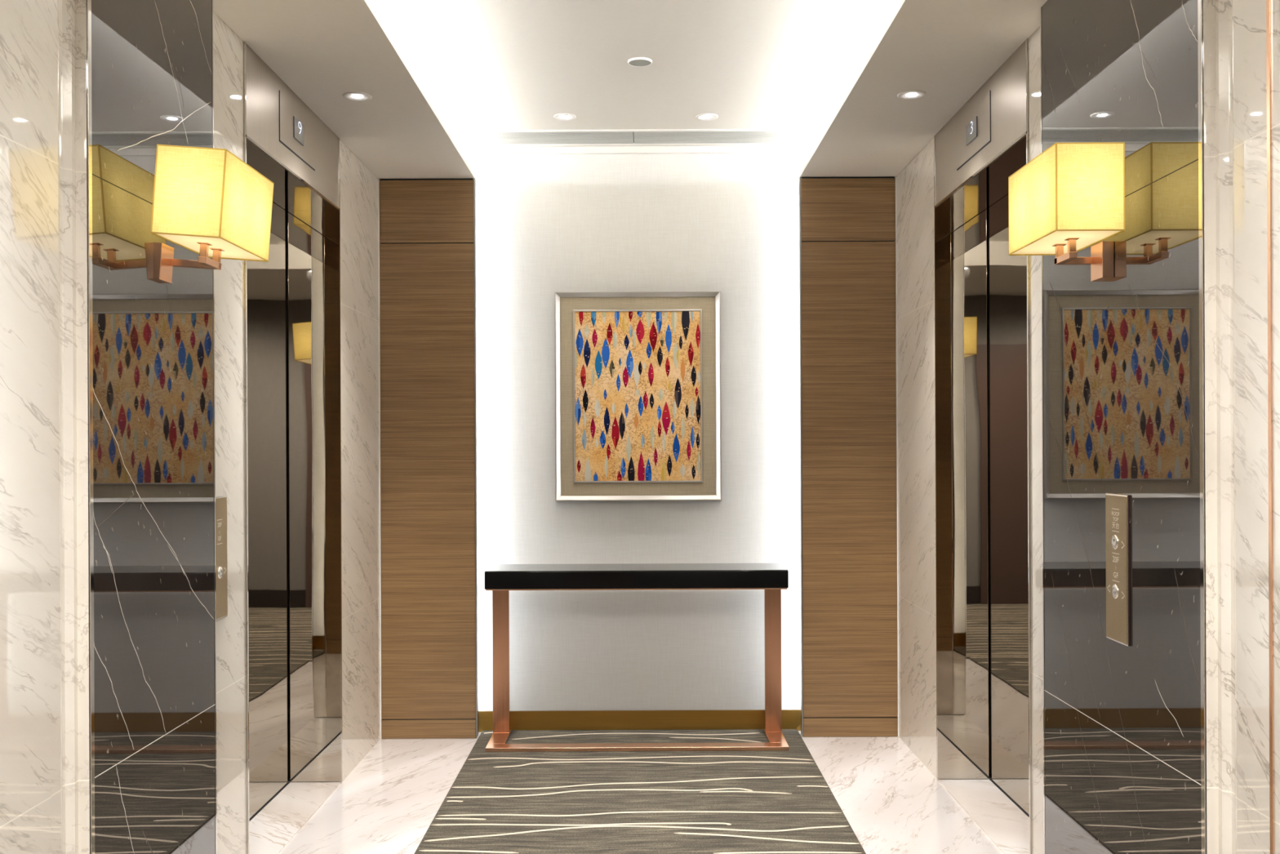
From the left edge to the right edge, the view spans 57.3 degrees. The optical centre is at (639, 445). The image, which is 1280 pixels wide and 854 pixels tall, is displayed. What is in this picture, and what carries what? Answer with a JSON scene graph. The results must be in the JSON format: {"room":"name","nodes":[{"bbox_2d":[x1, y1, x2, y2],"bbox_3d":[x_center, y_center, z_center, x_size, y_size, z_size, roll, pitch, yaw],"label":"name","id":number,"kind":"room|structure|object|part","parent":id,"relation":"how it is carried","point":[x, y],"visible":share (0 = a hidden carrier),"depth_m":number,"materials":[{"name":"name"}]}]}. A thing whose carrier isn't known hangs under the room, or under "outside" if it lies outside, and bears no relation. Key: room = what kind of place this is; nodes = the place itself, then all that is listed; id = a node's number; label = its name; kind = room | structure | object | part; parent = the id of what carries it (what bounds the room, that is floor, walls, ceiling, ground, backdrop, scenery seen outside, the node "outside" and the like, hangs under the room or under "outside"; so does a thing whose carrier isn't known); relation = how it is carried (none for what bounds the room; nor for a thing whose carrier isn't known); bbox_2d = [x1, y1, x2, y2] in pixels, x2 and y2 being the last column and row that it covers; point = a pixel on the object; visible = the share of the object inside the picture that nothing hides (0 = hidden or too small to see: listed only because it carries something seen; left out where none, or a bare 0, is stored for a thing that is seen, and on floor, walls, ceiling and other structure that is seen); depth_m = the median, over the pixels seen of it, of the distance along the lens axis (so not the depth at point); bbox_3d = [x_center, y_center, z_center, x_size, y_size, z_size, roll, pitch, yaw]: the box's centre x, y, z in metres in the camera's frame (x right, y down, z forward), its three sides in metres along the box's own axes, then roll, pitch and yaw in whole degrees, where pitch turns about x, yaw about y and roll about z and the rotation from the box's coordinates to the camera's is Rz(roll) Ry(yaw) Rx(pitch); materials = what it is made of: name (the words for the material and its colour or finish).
{"room":"elevator lobby","nodes":[
{"label":"elevator lobby","id":0,"kind":"room"},
{"bbox_2d":[0,0,380,853],"bbox_3d":[-1.291,0.060,3.743,0.351,2.492,3.385,0,0,0],"label":"wall","id":1,"kind":"structure","parent":0,"point":[45,744],"depth_m":2.34,"materials":[{"name":"beige stone"}]},
{"bbox_2d":[86,0,217,853],"bbox_3d":[-1.136,0.059,2.719,0.047,2.491,0.698,0,0,0],"label":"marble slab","id":2,"kind":"object","parent":1,"relation":"attached to","point":[150,66],"visible":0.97,"depth_m":2.65,"materials":[{"name":"grey"}]},
{"bbox_3d":[-1.136,0.059,2.377,0.047,2.491,0.014,0,0,0],"label":"edge trim","id":3,"kind":"part","parent":2,"relation":"part of","materials":[{"name":"silver metal"}]},
{"bbox_2d":[150,143,274,283],"bbox_3d":[-1.016,-0.520,2.720,0.228,0.276,0.332,0,0,0],"label":"wall sconce","id":4,"kind":"object","parent":2,"relation":"attached to","point":[208,202],"visible":0.98,"depth_m":2.57,"materials":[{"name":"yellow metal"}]},
{"bbox_3d":[-1.042,-0.425,2.747,0.114,0.016,0.018,4,0,0],"label":"arm","id":5,"kind":"part","parent":4,"relation":"part of","materials":[{"name":"orange metal"}]},
{"bbox_3d":[-0.993,-0.441,2.667,0.026,0.039,0.026,4,0,0],"label":"post","id":6,"kind":"part","parent":4,"relation":"part of","materials":[{"name":"orange metal"}]},
{"bbox_2d":[156,233,264,260],"bbox_3d":[-0.991,-0.462,2.720,0.146,0.002,0.326,4,0,0],"label":"diffuser","id":7,"kind":"object","parent":4,"relation":"attached to","point":[231,251],"depth_m":2.70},
{"bbox_3d":[-0.993,-0.441,2.747,0.026,0.039,0.026,4,0,0],"label":"post","id":8,"kind":"part","parent":4,"relation":"part of","materials":[{"name":"orange metal"}]},
{"bbox_3d":[-1.136,0.059,3.065,0.047,2.491,0.006,0,0,0],"label":"edge trim","id":9,"kind":"part","parent":2,"relation":"part of","materials":[{"name":"silver metal"}]},
{"bbox_2d":[215,495,227,620],"bbox_3d":[-1.153,0.308,3.208,0.011,0.337,0.125,0,0,0],"label":"plate","id":10,"kind":"object","parent":1,"relation":"attached to","point":[221,574],"visible":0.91,"depth_m":3.22,"materials":[{"name":"silver metal"}]},
{"bbox_2d":[243,41,342,853],"bbox_3d":[-1.286,0.060,3.980,0.266,2.491,1.083,0,0,0],"label":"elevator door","id":11,"kind":"structure","parent":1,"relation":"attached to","point":[292,299],"depth_m":4.45,"materials":[{"name":"silver mirror"}]},
{"bbox_3d":[-1.155,0.055,3.442,0.003,2.482,0.006,0,0,0],"label":"edge trim","id":12,"kind":"part","parent":11,"relation":"part of","materials":[{"name":"silver metal"}]},
{"bbox_3d":[-1.373,0.197,4.240,0.030,2.201,0.516,0,0,0],"label":"door panel","id":13,"kind":"part","parent":11,"relation":"part of","materials":[{"name":"silver mirror"}]},
{"bbox_3d":[-1.293,-1.048,3.980,0.262,0.276,1.083,0,0,0],"label":"header panel","id":14,"kind":"part","parent":11,"relation":"part of","materials":[{"name":"metal"}]},
{"bbox_3d":[-1.155,0.055,4.518,0.003,2.482,0.006,0,0,0],"label":"edge trim","id":15,"kind":"part","parent":11,"relation":"part of","materials":[{"name":"silver metal"}]},
{"bbox_2d":[377,177,478,738],"bbox_3d":[-0.944,0.058,5.220,0.432,2.490,0.036,0,0,0],"label":"wall panel","id":16,"kind":"object","parent":1,"relation":"attached to","point":[427,238],"visible":1,"depth_m":5.21,"materials":[{"name":"brown wood"}]},
{"bbox_3d":[-1.157,0.059,5.214,0.005,2.490,0.024,0,0,0],"label":"edge trim","id":17,"kind":"part","parent":16,"relation":"part of","materials":[{"name":"white"}]},
{"bbox_3d":[-0.731,0.053,5.221,0.006,2.482,0.033,0,0,0],"label":"edge trim","id":18,"kind":"part","parent":16,"relation":"part of","materials":[{"name":"grey metal"}]},
{"bbox_2d":[213,0,478,184],"bbox_3d":[-1.125,-1.271,3.268,0.776,0.168,4.135,0,0,0],"label":"ceiling","id":19,"kind":"structure","parent":0,"point":[323,51],"depth_m":3.77,"materials":[{"name":"paint"}]},
{"bbox_2d":[342,91,371,101],"bbox_3d":[-0.960,-1.185,3.978,0.096,0.005,0.096,0,0,0],"label":"recessed light","id":20,"kind":"object","parent":19,"relation":"in","point":[349,95],"visible":1,"depth_m":3.97,"materials":[{"name":"white"}]},
{"bbox_2d":[368,0,900,146],"bbox_3d":[-0.013,-1.385,3.292,2.600,0.050,4.285,0,0,0],"label":"ceiling","id":21,"kind":"structure","parent":0,"point":[482,64],"depth_m":4.11,"materials":[{"name":"white paint"}]},
{"bbox_2d":[553,113,576,119],"bbox_3d":[-0.310,-1.356,4.832,0.092,0.005,0.092,0,0,0],"label":"recessed light","id":22,"kind":"object","parent":21,"relation":"in","point":[558,116],"visible":1,"depth_m":4.83,"materials":[{"name":"white"}]},
{"bbox_2d":[465,128,808,145],"bbox_3d":[-0.013,-1.357,5.155,1.480,0.006,0.240,0,0,0],"label":"ceiling vent","id":23,"kind":"object","parent":21,"relation":"in","point":[615,136],"visible":1,"depth_m":5.14,"materials":[{"name":"white"}]},
{"bbox_2d":[627,57,652,66],"bbox_3d":[0.000,-1.355,4.142,0.086,0.009,0.086,0,0,0],"label":"ceiling speaker","id":24,"kind":"object","parent":21,"relation":"attached to","point":[635,61],"visible":1,"depth_m":4.13,"materials":[{"name":"white plastic"}]},
{"bbox_2d":[695,113,718,119],"bbox_3d":[0.277,-1.358,4.841,0.092,0.005,0.092,0,0,0],"label":"recessed light","id":25,"kind":"object","parent":21,"relation":"in","point":[706,116],"visible":1,"depth_m":4.83,"materials":[{"name":"white"}]},
{"bbox_2d":[463,153,810,711],"bbox_3d":[-0.007,-0.055,5.385,2.600,2.710,0.100,0,0,0],"label":"wall","id":26,"kind":"structure","parent":0,"point":[546,224],"depth_m":5.33,"materials":[{"name":"paint"}]},
{"bbox_2d":[458,145,815,155],"bbox_3d":[-0.013,-1.344,5.325,1.720,0.032,0.020,0,0,0],"label":"trim","id":27,"kind":"structure","parent":26,"relation":"attached to","point":[687,148],"depth_m":5.32,"materials":[{"name":"white paint"}]},
{"bbox_2d":[554,290,721,501],"bbox_3d":[-0.009,-0.223,5.312,0.751,0.947,0.044,0,0,0],"label":"framed print","id":28,"kind":"object","parent":26,"relation":"attached to","point":[638,406],"visible":1,"depth_m":5.31,"materials":[{"name":"multicoloured paper"}]},
{"bbox_3d":[-0.373,-0.222,5.312,0.023,0.947,0.044,0,0,0],"label":"frame rail","id":29,"kind":"part","parent":28,"relation":"part of","materials":[{"name":"silver metal"}]},
{"bbox_3d":[-0.011,-0.685,5.312,0.751,0.023,0.044,0,0,0],"label":"frame rail","id":30,"kind":"part","parent":28,"relation":"part of","materials":[{"name":"silver metal"}]},
{"bbox_3d":[-0.007,0.239,5.312,0.751,0.023,0.044,0,0,0],"label":"frame rail","id":31,"kind":"part","parent":28,"relation":"part of","materials":[{"name":"silver metal"}]},
{"bbox_3d":[0.355,-0.225,5.312,0.023,0.947,0.044,0,0,0],"label":"frame rail","id":32,"kind":"part","parent":28,"relation":"part of","materials":[{"name":"silver metal"}]},
{"bbox_2d":[478,709,800,732],"bbox_3d":[-0.002,1.253,5.329,1.800,0.094,0.012,0,0,0],"label":"baseboard","id":33,"kind":"structure","parent":26,"relation":"attached to","point":[736,718],"depth_m":5.32,"materials":[{"name":"gold metal"}]},
{"bbox_2d":[279,730,1003,853],"bbox_3d":[-0.001,1.340,2.453,8.400,0.080,5.965,0,0,0],"label":"floor","id":34,"kind":"structure","parent":0,"point":[892,803],"depth_m":4.29,"materials":[{"name":"white stone"}]},
{"bbox_2d":[414,728,866,853],"bbox_3d":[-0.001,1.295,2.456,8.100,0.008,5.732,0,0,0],"label":"carpet","id":35,"kind":"object","parent":34,"relation":"on","point":[763,802],"visible":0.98,"depth_m":4.24,"materials":[{"name":"grey carpet"}]},
{"bbox_2d":[484,563,789,751],"bbox_3d":[-0.013,0.909,5.122,1.283,0.763,0.355,0,0,0],"label":"console table","id":36,"kind":"object","parent":35,"relation":"on","point":[772,578],"visible":1,"depth_m":4.98,"materials":[{"name":"black paint"}]},
{"bbox_3d":[-0.617,1.286,5.159,0.073,0.016,0.282,0,0,0],"label":"rail","id":37,"kind":"part","parent":36,"relation":"part of","materials":[{"name":"orange metal"}]},
{"bbox_3d":[-0.619,0.946,5.215,0.073,0.664,0.020,0,0,0],"label":"leg","id":38,"kind":"part","parent":36,"relation":"part of","materials":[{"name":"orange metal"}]},
{"bbox_3d":[-0.015,0.608,5.091,1.275,0.006,0.280,0,0,0],"label":"under plate","id":39,"kind":"part","parent":36,"relation":"part of","materials":[{"name":"orange metal"}]},
{"bbox_3d":[-0.012,1.283,4.981,1.283,0.016,0.073,0,0,0],"label":"rail","id":40,"kind":"part","parent":36,"relation":"part of","materials":[{"name":"orange metal"}]},
{"bbox_3d":[0.592,0.940,5.215,0.073,0.664,0.020,0,0,0],"label":"leg","id":41,"kind":"part","parent":36,"relation":"part of","materials":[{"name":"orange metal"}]},
{"bbox_3d":[0.593,1.280,5.159,0.073,0.016,0.282,0,0,0],"label":"rail","id":42,"kind":"part","parent":36,"relation":"part of","materials":[{"name":"orange metal"}]},
{"bbox_2d":[798,176,898,737],"bbox_3d":[0.930,0.050,5.220,0.432,2.490,0.036,0,0,0],"label":"wall panel","id":43,"kind":"object","parent":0,"point":[847,226],"visible":1,"depth_m":5.21,"materials":[{"name":"brown wood"}]},
{"bbox_3d":[0.717,0.047,5.221,0.006,2.482,0.033,0,0,0],"label":"edge trim","id":44,"kind":"part","parent":43,"relation":"part of","materials":[{"name":"grey metal"}]},
{"bbox_3d":[1.143,0.049,5.214,0.005,2.490,0.024,0,0,0],"label":"edge trim","id":45,"kind":"part","parent":43,"relation":"part of","materials":[{"name":"brown"}]},
{"bbox_2d":[795,0,1047,182],"bbox_3d":[1.099,-1.281,3.268,0.776,0.168,4.135,0,0,0],"label":"ceiling","id":46,"kind":"structure","parent":0,"point":[946,50],"depth_m":3.80,"materials":[{"name":"paint"}]},
{"bbox_2d":[897,89,926,99],"bbox_3d":[0.925,-1.193,3.987,0.096,0.005,0.096,0,0,0],"label":"recessed light","id":47,"kind":"object","parent":46,"relation":"in","point":[919,94],"visible":1,"depth_m":3.98,"materials":[{"name":"white"}]},
{"bbox_2d":[896,0,1279,853],"bbox_3d":[1.278,0.048,3.743,0.351,2.492,3.385,0,0,0],"label":"wall","id":48,"kind":"structure","parent":0,"point":[1235,73],"depth_m":2.26,"materials":[{"name":"beige stone"}]},
{"bbox_2d":[933,37,1031,853],"bbox_3d":[1.272,0.049,3.980,0.266,2.491,1.083,0,0,0],"label":"entrance","id":49,"kind":"object","parent":48,"relation":"attached to","point":[982,318],"visible":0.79,"depth_m":4.46,"materials":[{"name":"silver mirror"}]},
{"bbox_3d":[1.142,0.045,4.518,0.003,2.482,0.006,0,0,0],"label":"edge trim","id":50,"kind":"part","parent":49,"relation":"part of","materials":[{"name":"silver metal"}]},
{"bbox_3d":[1.269,-1.059,3.980,0.262,0.276,1.083,0,0,0],"label":"header panel","id":51,"kind":"part","parent":49,"relation":"part of","materials":[{"name":"metal"}]},
{"bbox_3d":[1.361,0.185,4.240,0.030,2.201,0.516,0,0,0],"label":"door panel","id":52,"kind":"part","parent":49,"relation":"part of","materials":[{"name":"silver metal"}]},
{"bbox_3d":[1.142,0.045,3.442,0.003,2.482,0.006,0,0,0],"label":"edge trim","id":53,"kind":"part","parent":49,"relation":"part of","materials":[{"name":"silver metal"}]},
{"bbox_2d":[1040,0,1206,853],"bbox_3d":[1.123,0.049,2.743,0.047,2.491,0.914,0,0,0],"label":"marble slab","id":54,"kind":"object","parent":48,"relation":"attached to","point":[1123,354],"visible":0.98,"depth_m":2.62,"materials":[{"name":"grey"}]},
{"bbox_3d":[1.123,0.049,3.197,0.047,2.491,0.006,0,0,0],"label":"edge trim","id":55,"kind":"part","parent":54,"relation":"part of","materials":[{"name":"silver metal"}]},
{"bbox_2d":[1008,142,1124,281],"bbox_3d":[1.007,-0.528,2.746,0.181,0.279,0.332,0,0,0],"label":"wall sconce","id":56,"kind":"object","parent":54,"relation":"attached to","point":[1068,199],"visible":1,"depth_m":2.60,"materials":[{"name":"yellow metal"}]},
{"bbox_3d":[0.993,-0.456,2.773,0.026,0.039,0.026,0,0,0],"label":"post","id":57,"kind":"part","parent":56,"relation":"part of","materials":[{"name":"orange metal"}]},
{"bbox_2d":[1012,231,1118,253],"bbox_3d":[0.993,-0.477,2.746,0.146,0.002,0.326,0,0,0],"label":"diffuser","id":58,"kind":"object","parent":56,"relation":"attached to","point":[1039,242],"depth_m":2.73,"materials":[{"name":"yellow plastic"}]},
{"bbox_3d":[0.993,-0.456,2.693,0.026,0.039,0.026,0,0,0],"label":"post","id":59,"kind":"part","parent":56,"relation":"part of","materials":[{"name":"orange metal"}]},
{"bbox_3d":[1.027,-0.437,2.773,0.086,0.016,0.018,0,0,0],"label":"arm","id":60,"kind":"part","parent":56,"relation":"part of","materials":[{"name":"orange metal"}]},
{"bbox_2d":[1105,493,1129,646],"bbox_3d":[1.095,0.281,2.693,0.011,0.340,0.122,0,0,0],"label":"plate","id":61,"kind":"object","parent":54,"relation":"attached to","point":[1117,505],"visible":1,"depth_m":2.68,"materials":[{"name":"silver metal"}]},
{"bbox_3d":[1.123,0.049,2.293,0.047,2.491,0.014,0,0,0],"label":"edge trim","id":62,"kind":"part","parent":54,"relation":"part of","materials":[{"name":"silver metal"}]},
{"bbox_2d":[1266,0,1274,853],"bbox_3d":[1.122,0.050,2.083,0.003,2.491,0.010,0,0,0],"label":"trim","id":63,"kind":"structure","parent":48,"relation":"attached to","point":[1268,2],"depth_m":2.08,"materials":[{"name":"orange metal"}]}
]}

